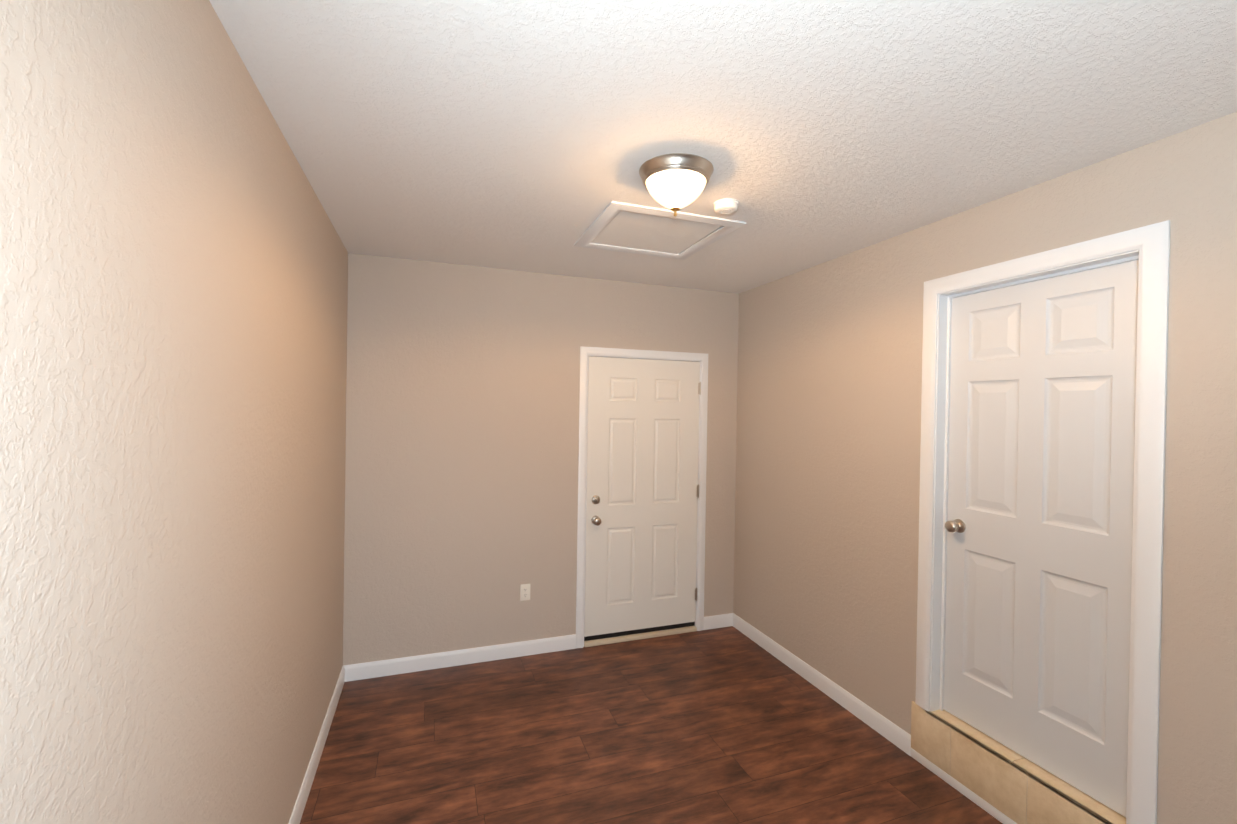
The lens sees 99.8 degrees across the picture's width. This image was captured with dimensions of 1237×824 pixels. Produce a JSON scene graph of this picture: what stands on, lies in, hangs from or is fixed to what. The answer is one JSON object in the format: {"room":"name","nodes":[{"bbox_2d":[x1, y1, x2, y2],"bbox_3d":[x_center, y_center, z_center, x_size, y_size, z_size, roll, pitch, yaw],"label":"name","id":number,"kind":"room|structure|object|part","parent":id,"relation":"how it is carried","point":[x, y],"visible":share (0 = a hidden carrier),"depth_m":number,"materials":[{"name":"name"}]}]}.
{"room":"empty entry room","nodes":[
{"label":"empty entry room","id":0,"kind":"room"},
{"bbox_2d":[0,0,347,823],"bbox_3d":[-0.745,0.385,0.374,0.120,2.700,6.365,1,0,-20],"label":"wall","id":1,"kind":"structure","parent":0,"point":[172,366],"depth_m":1.03,"materials":[{"name":"beige paint"}]},
{"bbox_2d":[288,665,344,823],"bbox_3d":[-0.703,1.685,0.404,0.013,0.100,6.125,1,0,-20],"label":"baseboard","id":2,"kind":"structure","parent":1,"relation":"attached to","point":[300,804],"depth_m":2.49,"materials":[{"name":"white wood"}]},
{"bbox_2d":[343,253,738,664],"bbox_3d":[-0.345,0.370,3.834,2.964,2.700,0.120,1,0,-20],"label":"wall","id":3,"kind":"structure","parent":0,"point":[462,445],"depth_m":3.56,"materials":[{"name":"beige paint"}]},
{"bbox_2d":[344,634,575,681],"bbox_3d":[-1.025,1.661,3.535,1.517,0.100,0.013,1,0,-20],"label":"baseboard","id":4,"kind":"structure","parent":3,"relation":"attached to","point":[375,669],"depth_m":3.50,"materials":[{"name":"white wood"}]},
{"bbox_2d":[520,584,529,600],"bbox_3d":[-0.656,1.270,3.665,0.070,0.115,0.008,1,0,-20],"label":"electrical outlet","id":5,"kind":"object","parent":3,"relation":"attached to","point":[524,592],"visible":1,"depth_m":3.66,"materials":[{"name":"white plastic"}]},
{"bbox_2d":[584,622,696,646],"bbox_3d":[0.164,1.687,4.022,0.921,0.080,0.138,1,0,-20],"label":"sill","id":6,"kind":"structure","parent":3,"relation":"attached to","point":[617,637],"depth_m":3.97,"materials":[{"name":"beige"}]},
{"bbox_2d":[576,346,707,647],"bbox_3d":[0.181,0.628,4.016,1.051,2.198,0.138,1,0,-20],"label":"door frame","id":7,"kind":"structure","parent":3,"relation":"attached to","point":[585,352],"depth_m":3.89,"materials":[{"name":"white wood"}]},
{"bbox_2d":[584,356,700,636],"bbox_3d":[0.209,0.628,3.962,0.930,2.060,0.114,1,0,-20],"label":"back door","id":8,"kind":"structure","parent":3,"relation":"in","point":[641,497],"depth_m":3.96,"materials":[{"name":"white wood"}]},
{"bbox_3d":[-0.157,0.723,3.808,0.065,0.215,0.070,1,0,-20],"label":"knob","id":9,"kind":"part","parent":8,"relation":"part of","materials":[{"name":"silver metal"}]},
{"bbox_3d":[0.632,0.629,4.118,0.027,1.736,0.012,1,0,-20],"label":"back door hinges","id":10,"kind":"part","parent":8,"relation":"part of","materials":[{"name":"silver metal"}]},
{"bbox_2d":[704,613,732,629],"bbox_3d":[0.808,1.687,4.191,0.276,0.100,0.013,1,0,-20],"label":"baseboard","id":11,"kind":"structure","parent":3,"relation":"attached to","point":[718,621],"depth_m":4.18,"materials":[{"name":"white wood"}]},
{"bbox_2d":[300,626,1002,823],"bbox_3d":[0.627,1.804,0.882,3.084,0.100,6.365,1,0,-20],"label":"floor","id":12,"kind":"structure","parent":0,"point":[729,725],"depth_m":2.67,"materials":[{"name":"brown wood"}]},
{"bbox_2d":[209,0,1236,293],"bbox_3d":[0.673,-0.996,0.865,3.084,0.100,6.365,1,0,-20],"label":"ceiling","id":13,"kind":"structure","parent":0,"point":[867,122],"depth_m":1.63,"materials":[{"name":"white paint"}]},
{"bbox_2d":[574,201,745,259],"bbox_3d":[0.191,-0.965,2.828,0.714,0.030,0.689,1,0,-20],"label":"attic hatch","id":14,"kind":"object","parent":13,"relation":"attached to","point":[632,228],"visible":0.98,"depth_m":2.78,"materials":[{"name":"white"}]},
{"bbox_3d":[0.180,-0.974,2.824,0.591,0.012,0.586,1,0,-20],"label":"attic hatch panel","id":15,"kind":"part","parent":14,"relation":"part of","materials":[{"name":"white paint"}]},
{"bbox_2d":[639,153,713,216],"bbox_3d":[0.228,-0.870,2.074,0.295,0.181,0.295,1,0,-20],"label":"ceiling light","id":16,"kind":"object","parent":13,"relation":"attached to","point":[674,182],"visible":1,"depth_m":1.99,"materials":[{"name":"white glass"}]},
{"bbox_3d":[0.228,-0.865,2.074,0.240,0.110,0.240,1,0,-20],"label":"lamp shade","id":17,"kind":"part","parent":16,"relation":"part of","materials":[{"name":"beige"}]},
{"bbox_2d":[713,199,738,214],"bbox_3d":[0.495,-0.940,2.392,0.116,0.036,0.116,1,0,-20],"label":"smoke detector","id":18,"kind":"object","parent":13,"relation":"attached to","point":[725,206],"visible":1,"depth_m":2.36,"materials":[{"name":"white plastic"}]},
{"bbox_2d":[733,112,1236,823],"bbox_3d":[2.045,0.424,1.373,0.120,2.700,6.125,1,0,-20],"label":"wall","id":19,"kind":"structure","parent":0,"point":[828,433],"depth_m":2.69,"materials":[{"name":"beige paint"}]},
{"bbox_2d":[733,613,910,755],"bbox_3d":[1.213,1.698,3.450,0.013,0.100,1.681,1,0,-20],"label":"baseboard","id":20,"kind":"structure","parent":19,"relation":"attached to","point":[892,732],"depth_m":3.18,"materials":[{"name":"white wood"}]},
{"bbox_2d":[943,259,1138,816],"bbox_3d":[1.735,0.455,2.215,0.105,2.043,0.760,1,0,-20],"label":"door","id":21,"kind":"structure","parent":19,"relation":"in","point":[1039,525],"depth_m":2.16,"materials":[{"name":"white wood"}]},
{"bbox_3d":[1.612,0.550,2.502,0.070,0.065,0.065,1,0,-20],"label":"knob","id":22,"kind":"part","parent":21,"relation":"part of","materials":[{"name":"silver metal"}]},
{"bbox_2d":[915,220,1169,823],"bbox_3d":[1.734,0.415,2.215,0.137,2.132,0.928,1,0,-20],"label":"door frame","id":23,"kind":"structure","parent":19,"relation":"attached to","point":[1151,243],"depth_m":1.83,"materials":[{"name":"white wood"}]},
{"bbox_3d":[1.723,1.628,2.225,0.120,0.270,0.806,1,0,-20],"label":"wall","id":24,"kind":"structure","parent":0,"visible":0},
{"bbox_2d":[910,748,1016,823],"bbox_3d":[1.747,1.743,1.956,0.013,0.045,1.494,1,0,-20],"label":"baseboard","id":25,"kind":"structure","parent":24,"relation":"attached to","point":[994,812],"depth_m":2.40,"materials":[{"name":"white wood"}]},
{"bbox_2d":[911,701,1125,823],"bbox_3d":[1.806,1.603,1.975,0.133,0.237,1.494,1,0,-20],"label":"step","id":26,"kind":"structure","parent":24,"relation":"attached to","point":[1014,786],"depth_m":2.25,"materials":[{"name":"beige tile"}]}
]}

